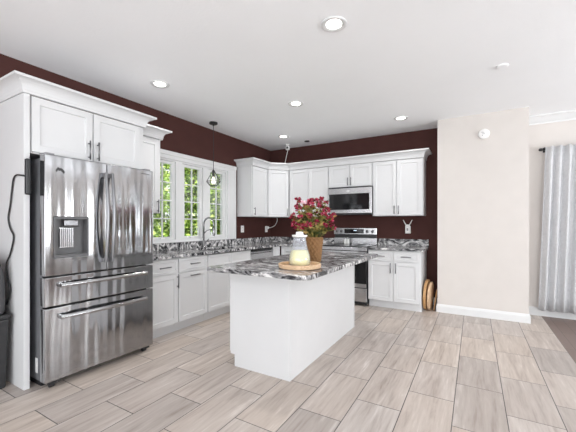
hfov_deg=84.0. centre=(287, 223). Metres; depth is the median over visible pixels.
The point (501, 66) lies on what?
smoke detector
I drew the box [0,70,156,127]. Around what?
crown molding
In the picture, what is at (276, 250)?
base cabinet
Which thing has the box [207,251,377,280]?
island countertop
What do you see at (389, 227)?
wall
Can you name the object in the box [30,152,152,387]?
refrigerator
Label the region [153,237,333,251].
backsplash
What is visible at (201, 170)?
window
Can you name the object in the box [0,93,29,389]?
end panel
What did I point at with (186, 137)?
wall
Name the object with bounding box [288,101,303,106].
recessed light
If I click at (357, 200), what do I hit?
microwave
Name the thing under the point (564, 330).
floor
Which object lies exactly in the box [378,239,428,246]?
backsplash
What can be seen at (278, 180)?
upper cabinet
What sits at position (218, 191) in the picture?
tree
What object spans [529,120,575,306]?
wall
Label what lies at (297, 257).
glass jug
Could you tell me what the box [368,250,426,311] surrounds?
base cabinet
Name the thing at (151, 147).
upper cabinet
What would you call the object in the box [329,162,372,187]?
upper cabinet
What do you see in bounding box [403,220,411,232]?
outlet
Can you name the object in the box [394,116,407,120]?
recessed light
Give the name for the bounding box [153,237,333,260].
countertop
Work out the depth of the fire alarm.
4.27 m
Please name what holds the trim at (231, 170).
attached to the wall at (186, 137)
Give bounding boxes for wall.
[0,54,270,243]
[271,128,436,297]
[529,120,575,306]
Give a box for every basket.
[289,196,336,261]
[305,237,322,261]
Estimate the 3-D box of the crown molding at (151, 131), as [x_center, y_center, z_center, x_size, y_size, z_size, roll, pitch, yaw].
[-1.680,-1.049,3.755,0.457,0.112,0.410,0,0,30]
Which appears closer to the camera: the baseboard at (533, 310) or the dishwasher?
the baseboard at (533, 310)
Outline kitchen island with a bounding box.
[230,265,353,381]
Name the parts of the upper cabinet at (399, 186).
door, door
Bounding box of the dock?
[25,158,30,194]
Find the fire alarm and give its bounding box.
[478,129,489,138]
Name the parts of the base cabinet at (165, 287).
drawer, door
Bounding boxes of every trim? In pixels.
[153,149,236,243]
[529,109,575,124]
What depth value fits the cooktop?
5.10 m
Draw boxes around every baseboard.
[436,304,530,323]
[529,306,575,319]
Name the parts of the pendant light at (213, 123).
rod, lamp shade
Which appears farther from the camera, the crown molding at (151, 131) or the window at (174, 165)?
the window at (174, 165)
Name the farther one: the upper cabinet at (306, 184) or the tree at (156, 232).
the tree at (156, 232)
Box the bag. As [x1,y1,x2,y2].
[0,265,4,314]
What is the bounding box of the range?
[322,228,377,305]
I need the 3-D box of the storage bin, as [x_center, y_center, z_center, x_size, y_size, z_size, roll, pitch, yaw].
[-2.432,0.975,2.376,0.424,0.565,0.456,0,0,30]
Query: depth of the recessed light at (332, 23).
2.37 m
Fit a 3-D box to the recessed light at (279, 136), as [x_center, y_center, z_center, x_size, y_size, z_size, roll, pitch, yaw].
[-0.077,-1.481,5.434,0.190,0.010,0.190,0,0,30]
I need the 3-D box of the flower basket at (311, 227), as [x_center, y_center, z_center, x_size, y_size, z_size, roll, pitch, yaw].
[0.221,0.047,3.018,0.447,0.611,0.465,0,0,30]
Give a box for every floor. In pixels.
[0,303,575,431]
[542,316,575,362]
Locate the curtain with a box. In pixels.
[538,144,575,314]
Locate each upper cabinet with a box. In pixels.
[30,96,142,168]
[143,136,159,212]
[237,165,267,216]
[265,170,289,217]
[290,167,328,216]
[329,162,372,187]
[373,158,425,215]
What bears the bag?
on the storage bin
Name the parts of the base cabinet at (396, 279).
drawer, door, drawer, door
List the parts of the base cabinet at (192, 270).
drawer, door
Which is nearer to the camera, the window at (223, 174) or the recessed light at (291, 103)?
the recessed light at (291, 103)
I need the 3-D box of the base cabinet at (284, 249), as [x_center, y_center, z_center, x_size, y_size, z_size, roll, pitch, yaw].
[0.354,0.823,5.709,0.781,0.868,0.636,0,0,30]
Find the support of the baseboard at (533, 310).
attached to the wall at (563, 133)
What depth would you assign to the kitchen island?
2.76 m
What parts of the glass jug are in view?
lid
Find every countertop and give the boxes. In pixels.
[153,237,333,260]
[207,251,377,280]
[368,239,428,251]
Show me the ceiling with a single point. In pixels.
(238, 65)
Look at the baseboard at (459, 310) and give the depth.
4.28 m
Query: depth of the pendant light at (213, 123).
4.67 m
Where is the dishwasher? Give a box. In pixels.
[243,247,272,259]
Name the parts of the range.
door rail, oven door, control panel, door rail, drawer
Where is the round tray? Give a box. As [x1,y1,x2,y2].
[278,261,320,270]
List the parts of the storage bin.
lid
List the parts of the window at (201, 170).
sash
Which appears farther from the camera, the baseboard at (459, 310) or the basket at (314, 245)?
the baseboard at (459, 310)
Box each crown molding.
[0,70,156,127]
[143,124,171,140]
[234,148,431,169]
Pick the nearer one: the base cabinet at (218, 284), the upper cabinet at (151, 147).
the upper cabinet at (151, 147)
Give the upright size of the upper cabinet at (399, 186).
0.864 m
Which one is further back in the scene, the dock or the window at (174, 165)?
the window at (174, 165)
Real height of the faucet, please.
0.457 m
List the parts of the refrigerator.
door, drawer, drawer, handle, handle, handle, handle, door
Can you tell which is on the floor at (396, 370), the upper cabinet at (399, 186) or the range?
the range
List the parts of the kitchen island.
door, panel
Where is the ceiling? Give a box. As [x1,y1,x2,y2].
[0,0,575,150]
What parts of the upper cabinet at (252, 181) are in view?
door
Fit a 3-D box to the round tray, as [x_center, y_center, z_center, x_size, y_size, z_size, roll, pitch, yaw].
[0.094,0.334,2.577,0.344,0.038,0.344,0,0,30]
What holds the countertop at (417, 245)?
on the base cabinet at (396, 279)
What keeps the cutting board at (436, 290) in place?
on the floor at (396, 370)
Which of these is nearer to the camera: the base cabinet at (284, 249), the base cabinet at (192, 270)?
the base cabinet at (192, 270)
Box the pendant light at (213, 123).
[206,121,220,185]
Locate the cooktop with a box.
[323,243,375,247]
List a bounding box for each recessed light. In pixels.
[150,80,168,87]
[278,135,288,137]
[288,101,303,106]
[321,16,346,31]
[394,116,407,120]
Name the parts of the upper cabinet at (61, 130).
door, handle, door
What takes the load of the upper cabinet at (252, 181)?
attached to the wall at (186, 137)
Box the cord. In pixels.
[5,174,24,304]
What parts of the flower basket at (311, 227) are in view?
flower, flower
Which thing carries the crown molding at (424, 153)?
on the upper cabinet at (252, 181)
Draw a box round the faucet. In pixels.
[202,217,214,247]
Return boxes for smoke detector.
[496,63,507,68]
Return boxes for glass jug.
[289,232,309,265]
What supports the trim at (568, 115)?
attached to the wall at (563, 133)
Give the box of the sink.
[208,249,238,254]
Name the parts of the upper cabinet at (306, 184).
door, door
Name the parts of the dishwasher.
handle, door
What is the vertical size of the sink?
0.165 m
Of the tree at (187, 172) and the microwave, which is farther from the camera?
the tree at (187, 172)
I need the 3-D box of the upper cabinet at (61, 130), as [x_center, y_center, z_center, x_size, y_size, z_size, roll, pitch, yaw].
[-1.981,-0.770,3.021,0.656,0.444,0.984,0,0,30]
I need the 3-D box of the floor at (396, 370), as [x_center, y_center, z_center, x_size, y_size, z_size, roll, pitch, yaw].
[-0.714,1.317,1.683,4.513,0.120,9.190,0,0,30]
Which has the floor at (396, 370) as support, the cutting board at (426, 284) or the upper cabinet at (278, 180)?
the cutting board at (426, 284)
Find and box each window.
[153,157,178,241]
[179,161,205,240]
[206,167,226,238]
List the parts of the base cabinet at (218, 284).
door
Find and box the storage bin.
[0,312,10,388]
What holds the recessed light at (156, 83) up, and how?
in the ceiling
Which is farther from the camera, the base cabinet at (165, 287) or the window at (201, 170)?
the window at (201, 170)
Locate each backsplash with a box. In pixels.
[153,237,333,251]
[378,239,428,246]
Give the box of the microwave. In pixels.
[328,186,372,214]
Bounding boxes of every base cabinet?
[146,258,178,338]
[174,255,206,330]
[204,250,250,320]
[273,246,279,255]
[281,246,305,254]
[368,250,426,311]
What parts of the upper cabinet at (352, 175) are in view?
door, door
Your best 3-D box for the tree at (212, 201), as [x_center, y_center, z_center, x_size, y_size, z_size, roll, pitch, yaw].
[-2.803,-0.871,13.810,1.931,5.060,2.016,0,0,30]
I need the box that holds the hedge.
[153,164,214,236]
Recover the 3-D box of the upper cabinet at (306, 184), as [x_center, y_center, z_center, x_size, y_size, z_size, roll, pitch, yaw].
[0.430,-0.560,5.837,0.783,0.864,0.356,0,0,30]
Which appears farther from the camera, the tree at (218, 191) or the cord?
the tree at (218, 191)
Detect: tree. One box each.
[153,163,169,236]
[154,166,189,236]
[168,168,213,235]
[210,173,219,230]
[210,174,219,234]
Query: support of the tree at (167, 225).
on the lawn
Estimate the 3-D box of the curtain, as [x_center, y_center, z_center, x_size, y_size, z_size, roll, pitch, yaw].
[3.656,0.064,4.145,0.653,2.201,0.083,0,0,30]
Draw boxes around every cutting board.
[423,279,429,309]
[427,282,433,309]
[433,290,436,310]
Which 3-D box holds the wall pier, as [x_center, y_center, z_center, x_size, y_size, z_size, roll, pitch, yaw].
[2.749,-0.115,4.579,1.055,2.743,0.600,0,0,30]
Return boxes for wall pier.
[437,107,528,313]

